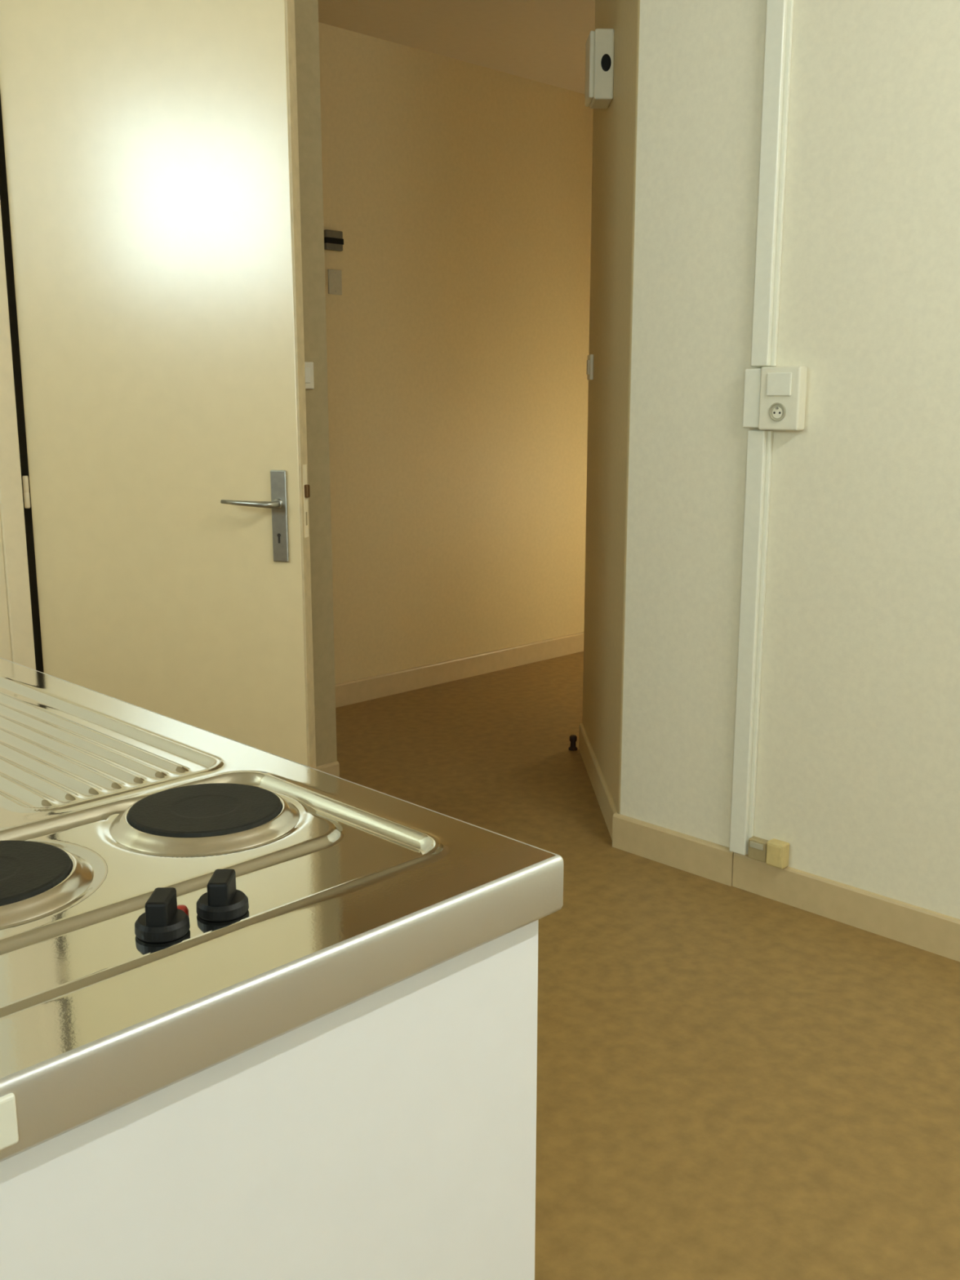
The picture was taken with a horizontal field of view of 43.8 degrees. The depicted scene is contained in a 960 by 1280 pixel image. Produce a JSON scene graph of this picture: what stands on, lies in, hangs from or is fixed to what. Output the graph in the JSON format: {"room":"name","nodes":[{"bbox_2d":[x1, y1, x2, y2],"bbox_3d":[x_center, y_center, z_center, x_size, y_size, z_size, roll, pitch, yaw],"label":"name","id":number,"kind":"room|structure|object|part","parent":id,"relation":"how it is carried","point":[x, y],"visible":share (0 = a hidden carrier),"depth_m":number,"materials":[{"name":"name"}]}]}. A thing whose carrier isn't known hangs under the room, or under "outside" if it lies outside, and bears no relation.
{"room":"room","nodes":[
{"label":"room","id":0,"kind":"room"},
{"bbox_2d":[293,0,337,766],"bbox_3d":[-0.594,-0.815,3.745,0.181,2.700,0.140,-11,16,-44],"label":"door frame","id":1,"kind":"object","parent":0,"point":[306,11],"visible":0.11,"depth_m":3.73,"materials":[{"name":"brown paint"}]},
{"bbox_2d":[304,361,314,389],"bbox_3d":[-0.545,-0.816,3.681,0.080,0.082,0.017,-11,16,-44],"label":"light switch","id":2,"kind":"object","parent":1,"relation":"attached to","point":[308,366],"visible":0.45,"depth_m":3.69,"materials":[{"name":"beige plastic"}]},
{"bbox_2d":[315,760,339,777],"bbox_3d":[-0.538,0.469,3.954,0.176,0.100,0.012,-11,16,-44],"label":"baseboard","id":3,"kind":"structure","parent":1,"relation":"attached to","point":[332,768],"depth_m":3.98,"materials":[{"name":"beige paint"}]},
{"bbox_2d":[318,22,593,684],"bbox_3d":[-0.735,-1.030,4.798,5.300,2.700,0.120,-11,16,-44],"label":"wall","id":4,"kind":"structure","parent":0,"point":[459,193],"depth_m":5.29,"materials":[{"name":"beige paint"}]},
{"bbox_2d":[324,229,343,251],"bbox_3d":[-0.582,-1.585,4.737,0.086,0.075,0.024,-11,16,-44],"label":"bell","id":5,"kind":"object","parent":4,"relation":"attached to","point":[333,239],"visible":0.92,"depth_m":4.73,"materials":[{"name":"grey plastic"}]},
{"bbox_2d":[327,269,342,294],"bbox_3d":[-0.580,-1.433,4.782,0.066,0.095,0.008,-11,16,-44],"label":"blank plate","id":6,"kind":"object","parent":4,"relation":"attached to","point":[335,279],"visible":1,"depth_m":4.78,"materials":[{"name":"grey plastic"}]},
{"bbox_2d":[334,631,583,707],"bbox_3d":[-0.724,0.260,4.978,5.200,0.100,0.012,-11,16,-44],"label":"baseboard","id":7,"kind":"structure","parent":4,"relation":"attached to","point":[365,689],"depth_m":5.56,"materials":[{"name":"beige paint"}]},
{"bbox_2d":[318,0,595,94],"bbox_3d":[1.237,-1.772,1.479,7.300,0.080,7.600,-11,16,-44],"label":"ceiling","id":8,"kind":"structure","parent":0,"point":[541,41],"depth_m":4.63,"materials":[{"name":"paint"}]},
{"bbox_2d":[582,0,639,813],"bbox_3d":[0.450,-0.814,3.736,0.110,2.700,1.001,0,12,-1],"label":"wall","id":9,"kind":"structure","parent":0,"point":[615,126],"depth_m":3.64,"materials":[{"name":"beige paint"}]},
{"bbox_2d":[586,354,593,380],"bbox_3d":[0.378,-0.939,4.112,0.017,0.085,0.080,0,12,-1],"label":"light switch","id":10,"kind":"object","parent":9,"relation":"attached to","point":[589,371],"visible":1,"depth_m":4.08,"materials":[{"name":"beige plastic"}]},
{"bbox_2d":[578,723,617,839],"bbox_3d":[0.389,0.458,4.007,0.012,0.100,0.975,0,12,-1],"label":"baseboard","id":11,"kind":"structure","parent":9,"relation":"attached to","point":[606,802],"depth_m":3.93,"materials":[{"name":"beige paint"}]},
{"bbox_2d":[584,28,614,108],"bbox_3d":[0.359,-1.715,3.590,0.072,0.195,0.132,0,12,-1],"label":"wall box","id":12,"kind":"object","parent":9,"relation":"attached to","point":[599,52],"visible":1,"depth_m":3.53,"materials":[{"name":"beige plastic"}]},
{"bbox_2d":[335,651,959,1279],"bbox_3d":[1.237,0.952,2.035,7.300,0.080,7.600,-11,16,-44],"label":"floor","id":13,"kind":"structure","parent":0,"point":[733,1083],"depth_m":2.43,"materials":[{"name":"brown carpet"}]},
{"bbox_2d":[0,920,538,1279],"bbox_3d":[-0.588,0.613,1.371,0.598,0.850,1.214,-11,16,-44],"label":"base cabinet","id":14,"kind":"object","parent":13,"relation":"on","point":[390,1134],"visible":0.39,"depth_m":0.93,"materials":[{"name":"white laminate"}]},
{"bbox_2d":[0,657,563,1162],"bbox_3d":[-0.575,0.206,1.297,0.603,0.168,1.249,-11,16,-44],"label":"countertop","id":15,"kind":"structure","parent":14,"relation":"on","point":[179,900],"depth_m":0.99,"materials":[{"name":"silver metal"}]},
{"bbox_3d":[-0.247,0.212,0.926,0.042,0.030,0.042,0,12,0],"label":"control knob","id":16,"kind":"part","parent":15,"relation":"part of","materials":[{"name":"black plastic"}]},
{"bbox_2d":[177,904,188,915],"bbox_3d":[-0.240,0.217,0.958,0.013,0.008,0.013,-11,16,-44],"label":"lamp","id":17,"kind":"object","parent":15,"relation":"on","point":[180,908],"depth_m":0.96,"materials":[{"name":"red plastic"}]},
{"bbox_3d":[-0.208,0.204,0.963,0.042,0.030,0.042,0,12,0],"label":"control knob","id":18,"kind":"part","parent":15,"relation":"part of","materials":[{"name":"black plastic"}]},
{"bbox_2d":[568,734,577,751],"bbox_3d":[0.349,0.384,4.481,0.034,0.056,0.034,-11,16,-44],"label":"door stop","id":19,"kind":"object","parent":13,"relation":"on","point":[573,738],"visible":1,"depth_m":4.47,"materials":[{"name":"brown rubber"}]},
{"bbox_3d":[0.349,0.379,4.480,0.028,0.047,0.028,-11,16,-44],"label":"stop post","id":20,"kind":"part","parent":19,"relation":"part of","materials":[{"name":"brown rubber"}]},
{"bbox_2d":[620,0,959,919],"bbox_3d":[2.362,-0.340,1.417,0.120,2.700,5.400,-11,16,-44],"label":"wall","id":21,"kind":"structure","parent":0,"point":[858,763],"depth_m":2.90,"materials":[{"name":"beige paint"}]},
{"bbox_2d":[728,430,773,855],"bbox_3d":[0.698,0.024,3.086,0.024,1.115,0.061,-11,16,-44],"label":"cable trunking","id":22,"kind":"object","parent":21,"relation":"attached to","point":[759,443],"visible":1,"depth_m":3.07,"materials":[{"name":"white plastic"}]},
{"bbox_2d":[751,0,794,366],"bbox_3d":[0.698,-1.324,2.811,0.024,1.326,0.061,-11,16,-44],"label":"cable trunking","id":23,"kind":"object","parent":21,"relation":"attached to","point":[780,13],"visible":1,"depth_m":2.85,"materials":[{"name":"white plastic"}]},
{"bbox_2d":[742,366,807,431],"bbox_3d":[0.717,-0.592,2.926,0.044,0.152,0.160,-11,16,-44],"label":"socket","id":24,"kind":"object","parent":21,"relation":"attached to","point":[775,397],"visible":1,"depth_m":2.90,"materials":[{"name":"beige plastic"}]},
{"bbox_2d":[772,407,782,417],"bbox_3d":[0.724,-0.553,2.906,0.001,0.027,0.027,-11,16,-44],"label":"socket","id":25,"kind":"object","parent":24,"relation":"attached to","point":[776,411],"depth_m":2.91,"materials":[{"name":"beige plastic"}]},
{"bbox_2d":[765,838,789,869],"bbox_3d":[0.774,0.556,3.107,0.038,0.065,0.050,-11,16,-44],"label":"junction box","id":26,"kind":"object","parent":21,"relation":"attached to","point":[777,851],"visible":1,"depth_m":3.09,"materials":[{"name":"plastic"}]},
{"bbox_3d":[0.762,0.559,3.096,0.004,0.054,0.042,-11,16,-44],"label":"box lid","id":27,"kind":"part","parent":26,"relation":"part of","materials":[{"name":"plastic"}]},
{"bbox_2d":[612,813,959,961],"bbox_3d":[2.258,0.931,1.686,5.272,0.102,0.014,11,16,44],"label":"baseboard","id":28,"kind":"structure","parent":21,"relation":"attached to","point":[930,931],"depth_m":3.09,"materials":[{"name":"beige paint"}]},
{"bbox_2d":[747,835,768,862],"bbox_3d":[0.737,0.553,3.151,0.028,0.055,0.054,-11,16,-44],"label":"socket","id":29,"kind":"object","parent":28,"relation":"on","point":[757,846],"visible":0.91,"depth_m":3.14,"materials":[{"name":"plastic"}]},
{"bbox_3d":[0.727,0.541,3.140,0.003,0.016,0.040,-11,16,-44],"label":"plate","id":30,"kind":"part","parent":29,"relation":"part of","materials":[{"name":"grey plastic"}]},
{"bbox_3d":[-1.877,-0.559,2.488,3.450,2.700,0.140,-11,16,-44],"label":"wall","id":31,"kind":"structure","parent":0,"visible":0},
{"bbox_2d":[0,202,35,670],"bbox_3d":[-1.277,-0.584,3.088,0.189,2.510,0.174,-11,16,-44],"label":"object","id":32,"kind":"structure","parent":31,"relation":"attached to","point":[16,633],"depth_m":3.09,"materials":[{"name":"paint"}]},
{"bbox_2d":[0,94,44,672],"bbox_3d":[-1.200,-0.551,3.119,0.056,2.428,0.007,-11,16,-44],"label":"trim","id":33,"kind":"structure","parent":31,"relation":"attached to","point":[3,183],"depth_m":3.10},
{"bbox_2d":[0,0,315,768],"bbox_3d":[-0.811,-0.523,2.991,0.786,2.412,0.106,3,12,14],"label":"door","id":34,"kind":"structure","parent":31,"relation":"in","point":[151,147],"depth_m":2.95,"materials":[{"name":"beige paint"}]},
{"bbox_3d":[-0.565,-0.336,2.939,0.141,0.019,0.054,3,12,14],"label":"lever","id":35,"kind":"part","parent":34,"relation":"part of","materials":[{"name":"grey metal"}]},
{"bbox_3d":[-0.496,-0.306,2.959,0.042,0.227,0.008,3,12,14],"label":"handle plate","id":36,"kind":"part","parent":34,"relation":"part of","materials":[{"name":"grey metal"}]}
]}

